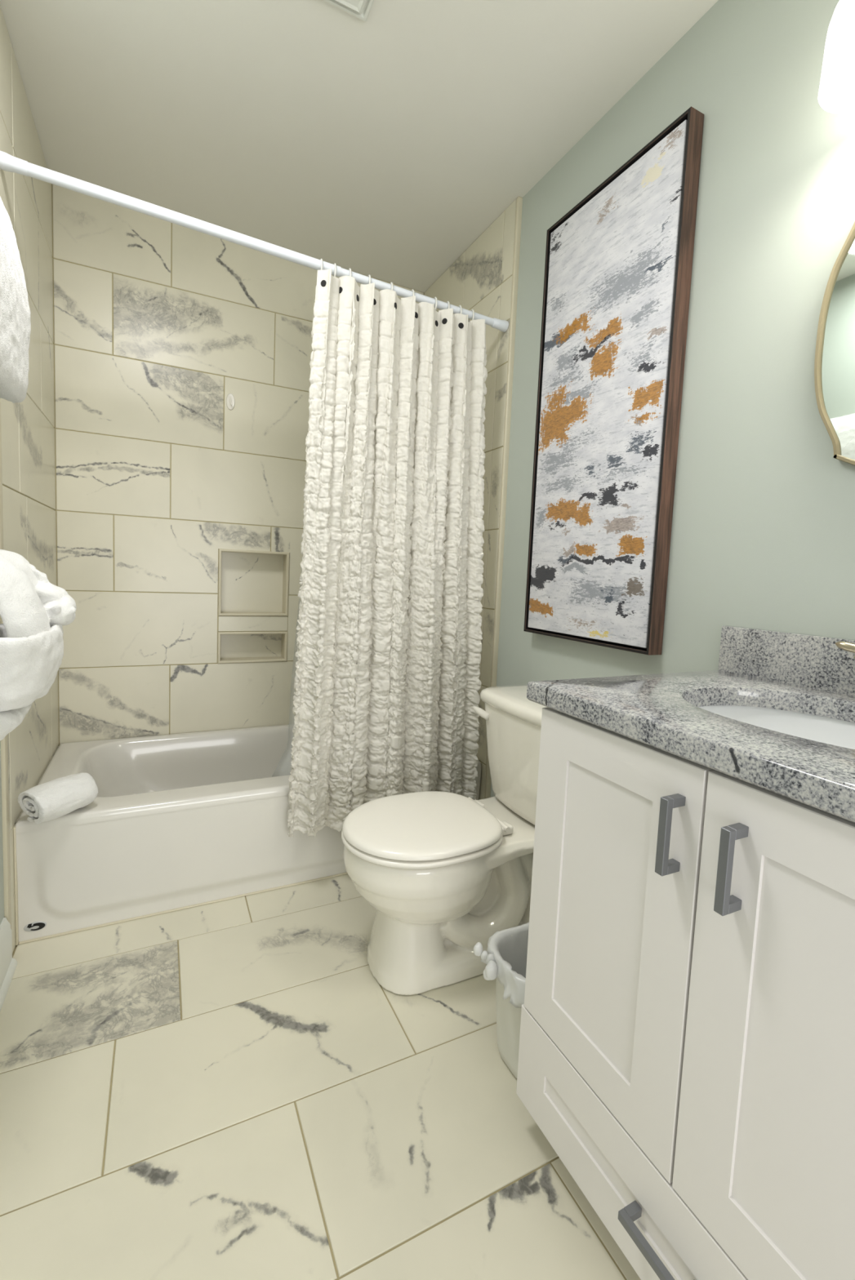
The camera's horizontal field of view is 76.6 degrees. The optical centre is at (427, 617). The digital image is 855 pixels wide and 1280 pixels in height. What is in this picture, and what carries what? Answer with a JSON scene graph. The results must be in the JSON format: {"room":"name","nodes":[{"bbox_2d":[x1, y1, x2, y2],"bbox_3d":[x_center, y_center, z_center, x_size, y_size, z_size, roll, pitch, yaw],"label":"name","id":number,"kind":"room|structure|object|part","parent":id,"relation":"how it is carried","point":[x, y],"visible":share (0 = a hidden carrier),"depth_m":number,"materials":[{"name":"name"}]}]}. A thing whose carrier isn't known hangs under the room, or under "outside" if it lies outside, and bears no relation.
{"room":"bathroom","nodes":[
{"label":"bathroom","id":0,"kind":"room"},
{"bbox_2d":[0,4,58,953],"bbox_3d":[-0.845,-0.238,0.796,0.100,2.420,2.761,0,5,-26],"label":"wall","id":1,"kind":"structure","parent":0,"point":[28,426],"depth_m":1.63,"materials":[{"name":"tile"}]},
{"bbox_2d":[0,398,11,928],"bbox_3d":[-1.063,-0.293,1.342,0.014,2.420,0.029,0,5,-26],"label":"trim","id":2,"kind":"structure","parent":1,"relation":"attached to","point":[4,743],"depth_m":1.40,"materials":[{"name":"tile"}]},
{"bbox_2d":[0,917,17,1012],"bbox_3d":[-0.686,0.932,0.594,0.028,0.135,1.845,0,5,-26],"label":"baseboard","id":3,"kind":"structure","parent":1,"relation":"attached to","point":[8,965],"depth_m":1.36,"materials":[{"name":"white paint"}]},
{"bbox_2d":[0,151,508,332],"bbox_3d":[-0.380,-1.095,1.657,1.489,0.088,0.038,0,5,-26],"label":"curtain rod","id":4,"kind":"object","parent":1,"relation":"attached to","point":[10,163],"visible":0.94,"depth_m":1.52,"materials":[{"name":"white plastic"}]},
{"bbox_2d":[332,262,336,276],"bbox_3d":[-0.292,-1.084,1.702,0.006,0.053,0.043,1,5,-20],"label":"curtain ring","id":5,"kind":"object","parent":4,"relation":"hanging from","point":[335,264],"visible":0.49,"depth_m":1.69,"materials":[{"name":"plastic"}]},
{"bbox_2d":[287,268,487,838],"bbox_3d":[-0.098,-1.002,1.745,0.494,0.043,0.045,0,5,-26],"label":"shower curtain","id":6,"kind":"object","parent":4,"relation":"hanging from","point":[387,684],"visible":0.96,"depth_m":1.80,"materials":[{"name":"beige fabric"}]},
{"bbox_2d":[433,297,436,310],"bbox_3d":[0.024,-1.071,1.858,0.006,0.053,0.043,1,5,-20],"label":"curtain ring","id":7,"kind":"object","parent":4,"relation":"hanging from","point":[435,298],"visible":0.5,"depth_m":1.84,"materials":[{"name":"plastic"}]},
{"bbox_2d":[468,309,474,322],"bbox_3d":[0.156,-1.066,1.924,0.006,0.053,0.043,1,5,-20],"label":"curtain ring","id":8,"kind":"object","parent":4,"relation":"hanging from","point":[472,310],"visible":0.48,"depth_m":1.91,"materials":[{"name":"plastic"}]},
{"bbox_3d":[-0.766,-0.071,0.818,0.077,0.052,0.576,0,5,-26],"label":"towel bar","id":9,"kind":"object","parent":1,"relation":"attached to","visible":0},
{"bbox_2d":[0,702,32,741],"bbox_3d":[-0.810,0.088,0.981,0.128,0.310,0.419,0,5,-26],"label":"bath towel","id":10,"kind":"object","parent":9,"relation":"hanging from","point":[10,720],"visible":0.47,"depth_m":0.96,"materials":[{"name":"white fabric"}]},
{"bbox_2d":[0,549,63,711],"bbox_3d":[-0.794,0.018,1.001,0.188,0.296,0.344,0,5,-26],"label":"hand towel","id":11,"kind":"object","parent":9,"relation":"hanging from","point":[32,651],"visible":0.97,"depth_m":0.95,"materials":[{"name":"white fabric"}]},
{"bbox_2d":[26,562,76,626],"bbox_3d":[-0.788,-0.036,1.110,0.113,0.156,0.131,0,5,-31],"label":"washcloth","id":12,"kind":"object","parent":11,"relation":"on","point":[60,607],"visible":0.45,"depth_m":1.10,"materials":[{"name":"white fabric"}]},
{"bbox_3d":[-0.775,-0.820,0.826,0.064,0.052,0.656,0,5,-26],"label":"towel bar","id":13,"kind":"object","parent":1,"relation":"attached to","visible":0},
{"bbox_2d":[0,196,31,403],"bbox_3d":[-0.779,-0.643,0.903,0.097,0.412,0.574,0,5,-26],"label":"hanging towel","id":14,"kind":"object","parent":13,"relation":"hanging from","point":[15,310],"visible":1,"depth_m":1.06,"materials":[{"name":"white fabric"}]},
{"bbox_2d":[51,183,424,745],"bbox_3d":[-0.774,-0.373,2.475,1.608,2.420,0.205,0,5,-26],"label":"wall","id":15,"kind":"structure","parent":0,"point":[156,322],"depth_m":2.21,"materials":[{"name":"tile"}]},
{"bbox_2d":[226,393,235,409],"bbox_3d":[-0.823,-0.906,2.267,0.035,0.068,0.026,0,5,-26],"label":"wall hook","id":16,"kind":"object","parent":15,"relation":"attached to","point":[230,402],"visible":1,"depth_m":2.27,"materials":[{"name":"plastic"}]},
{"bbox_2d":[217,631,287,663],"bbox_3d":[-0.777,0.131,2.419,0.298,0.138,0.026,0,5,-26],"label":"trim","id":17,"kind":"structure","parent":15,"relation":"attached to","point":[285,633],"depth_m":2.41,"materials":[{"name":"tile"}]},
{"bbox_2d":[217,548,289,616],"bbox_3d":[-0.765,-0.151,2.396,0.298,0.288,0.026,0,5,-26],"label":"trim","id":18,"kind":"structure","parent":15,"relation":"attached to","point":[220,550],"depth_m":2.39,"materials":[{"name":"tile"}]},
{"bbox_2d":[271,569,302,777],"bbox_3d":[-0.218,-0.177,1.935,0.730,1.764,0.174,0,5,-26],"label":"liner","id":19,"kind":"object","parent":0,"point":[283,767],"visible":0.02,"depth_m":1.92,"materials":[{"name":"white plastic"}]},
{"bbox_2d":[0,874,640,1279],"bbox_3d":[-0.177,1.018,1.254,1.608,0.100,2.760,0,5,-26],"label":"floor","id":20,"kind":"structure","parent":0,"point":[231,1089],"depth_m":1.05,"materials":[{"name":"tile"}]},
{"bbox_2d":[13,724,480,945],"bbox_3d":[-0.621,0.700,2.133,1.486,0.352,0.731,0,5,-26],"label":"bathtub","id":21,"kind":"object","parent":20,"relation":"on","point":[175,822],"visible":0.59,"depth_m":1.70,"materials":[{"name":"ceramic"}]},
{"bbox_2d":[17,772,97,823],"bbox_3d":[-1.034,0.505,1.524,0.114,0.100,0.169,4,5,23],"label":"rolled towel","id":22,"kind":"object","parent":21,"relation":"on","point":[57,797],"visible":1,"depth_m":1.48,"materials":[{"name":"white fabric"}]},
{"bbox_2d":[341,684,546,995],"bbox_3d":[0.113,0.597,1.543,0.727,0.714,0.445,0,5,-26],"label":"toilet","id":23,"kind":"object","parent":20,"relation":"on","point":[442,873],"visible":0.84,"depth_m":1.43,"materials":[{"name":"ceramic"}]},
{"bbox_3d":[-0.021,0.578,1.473,0.426,0.018,0.366,0,5,-26],"label":"seat","id":24,"kind":"part","parent":23,"relation":"part of","materials":[{"name":"plastic"}]},
{"bbox_3d":[-0.020,0.553,1.471,0.422,0.025,0.362,0,5,-26],"label":"lid","id":25,"kind":"part","parent":23,"relation":"part of","materials":[{"name":"plastic"}]},
{"bbox_3d":[0.105,0.770,1.554,0.710,0.367,0.357,0,5,-26],"label":"bowl","id":26,"kind":"part","parent":23,"relation":"part of","materials":[{"name":"ceramic"}]},
{"bbox_3d":[0.172,0.307,1.744,0.024,0.030,0.084,-1,6,-34],"label":"handle","id":27,"kind":"part","parent":23,"relation":"part of","materials":[{"name":"plastic"}]},
{"bbox_3d":[0.342,0.436,1.637,0.223,0.302,0.414,0,5,-26],"label":"tank","id":28,"kind":"part","parent":23,"relation":"part of","materials":[{"name":"ceramic"}]},
{"bbox_3d":[0.346,0.264,1.621,0.241,0.044,0.440,0,5,-26],"label":"tank lid","id":29,"kind":"part","parent":23,"relation":"part of","materials":[{"name":"ceramic"}]},
{"bbox_2d":[495,934,521,1078],"bbox_3d":[0.259,0.863,1.215,0.226,0.252,0.174,0,5,-26],"label":"waste bin","id":30,"kind":"object","parent":20,"relation":"on","point":[508,1016],"visible":0.25,"depth_m":1.17,"materials":[{"name":"white plastic"}]},
{"bbox_2d":[473,922,528,1008],"bbox_3d":[0.250,0.847,1.210,0.280,0.245,0.208,0,5,-26],"label":"trash bag","id":31,"kind":"object","parent":30,"relation":"in","point":[504,957],"visible":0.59,"depth_m":1.19,"materials":[{"name":"white plastic"}]},
{"bbox_2d":[515,706,854,1279],"bbox_3d":[0.558,0.610,0.822,0.555,0.845,0.698,0,5,-26],"label":"vanity cabinet","id":32,"kind":"object","parent":20,"relation":"on","point":[686,1049],"visible":0.91,"depth_m":0.70,"materials":[{"name":"paint"}]},
{"bbox_3d":[0.277,0.466,0.864,0.020,0.578,0.331,0,5,-26],"label":"door","id":33,"kind":"part","parent":32,"relation":"part of","materials":[{"name":"paint"}]},
{"bbox_3d":[0.332,0.864,0.749,0.020,0.184,0.672,0,5,-26],"label":"drawer","id":34,"kind":"part","parent":32,"relation":"part of","materials":[{"name":"paint"}]},
{"bbox_3d":[0.311,0.859,0.733,0.034,0.012,0.110,0,5,-26],"label":"handle","id":35,"kind":"part","parent":32,"relation":"part of","materials":[{"name":"grey metal"}]},
{"bbox_3d":[0.321,0.287,0.717,0.034,0.103,0.012,0,5,-26],"label":"handle","id":36,"kind":"part","parent":32,"relation":"part of","materials":[{"name":"grey metal"}]},
{"bbox_2d":[526,625,854,822],"bbox_3d":[0.593,0.119,0.786,0.540,0.138,0.745,0,5,-26],"label":"countertop","id":37,"kind":"structure","parent":32,"relation":"on","point":[804,673],"depth_m":0.91,"materials":[{"name":"grey stone"}]},
{"bbox_2d":[698,705,854,749],"bbox_3d":[0.606,0.255,0.830,0.398,0.138,0.486,0,5,-26],"label":"sink","id":38,"kind":"object","parent":37,"relation":"in","point":[833,731],"visible":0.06,"depth_m":1.00,"materials":[{"name":"ceramic"}]},
{"bbox_2d":[835,640,854,658],"bbox_3d":[0.762,0.078,0.877,0.144,0.147,0.147,5,5,26],"label":"faucet","id":39,"kind":"object","parent":37,"relation":"on","point":[845,646],"visible":1,"depth_m":0.95,"materials":[{"name":"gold metal"}]},
{"bbox_3d":[0.751,0.060,0.946,0.068,0.032,0.018,7,6,43],"label":"lever","id":40,"kind":"part","parent":39,"relation":"part of","materials":[{"name":"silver metal"}]},
{"bbox_3d":[0.358,0.297,0.640,0.034,0.103,0.012,0,5,-26],"label":"handle","id":41,"kind":"part","parent":32,"relation":"part of","materials":[{"name":"grey metal"}]},
{"bbox_3d":[0.424,0.497,0.565,0.020,0.578,0.331,0,5,-26],"label":"door","id":42,"kind":"part","parent":32,"relation":"part of","materials":[{"name":"paint"}]},
{"bbox_2d":[0,0,717,293],"bbox_3d":[-0.095,-1.496,1.101,1.708,0.100,2.880,0,5,-26],"label":"ceiling","id":43,"kind":"structure","parent":0,"point":[383,147],"depth_m":1.57,"materials":[{"name":"paint"}]},
{"bbox_2d":[324,0,373,22],"bbox_3d":[-0.216,-1.444,1.139,0.285,0.020,0.285,0,5,-26],"label":"ceiling vent","id":44,"kind":"object","parent":43,"relation":"in","point":[361,9],"visible":1,"depth_m":1.29,"materials":[{"name":"white paint"}]},
{"bbox_2d":[424,0,854,799],"bbox_3d":[0.590,-0.234,1.502,0.118,2.420,2.761,0,5,-26],"label":"wall","id":45,"kind":"structure","parent":0,"point":[762,536],"depth_m":1.22,"materials":[{"name":"paint"}]},
{"bbox_2d":[484,196,522,798],"bbox_3d":[0.280,-0.291,2.031,0.029,2.420,0.014,0,5,-26],"label":"trim","id":46,"kind":"structure","parent":45,"relation":"attached to","point":[519,200],"depth_m":2.00,"materials":[{"name":"tile"}]},
{"bbox_2d":[523,106,703,655],"bbox_3d":[0.490,-0.572,1.559,0.046,1.290,0.527,0,5,-26],"label":"framed painting","id":47,"kind":"object","parent":45,"relation":"attached to","point":[618,264],"visible":1,"depth_m":1.47,"materials":[{"name":"brown wood"}]},
{"bbox_2d":[717,625,854,697],"bbox_3d":[0.829,0.103,0.896,0.020,0.102,0.737,0,5,-26],"label":"backsplash","id":48,"kind":"structure","parent":45,"relation":"attached to","point":[803,660],"depth_m":1.09,"materials":[{"name":"grey stone"}]},
{"bbox_2d":[813,221,854,466],"bbox_3d":[0.860,-0.508,0.839,0.019,0.596,0.471,0,5,-26],"label":"wall mirror","id":49,"kind":"object","parent":45,"relation":"attached to","point":[834,351],"visible":1,"depth_m":1.01,"materials":[{"name":"gold metal"}]},
{"bbox_2d":[817,0,854,113],"bbox_3d":[0.809,-0.987,0.780,0.165,0.214,0.401,0,5,-26],"label":"vanity light","id":50,"kind":"object","parent":45,"relation":"attached to","point":[836,93],"visible":1,"depth_m":0.91,"materials":[{"name":"white glass"}]}
]}

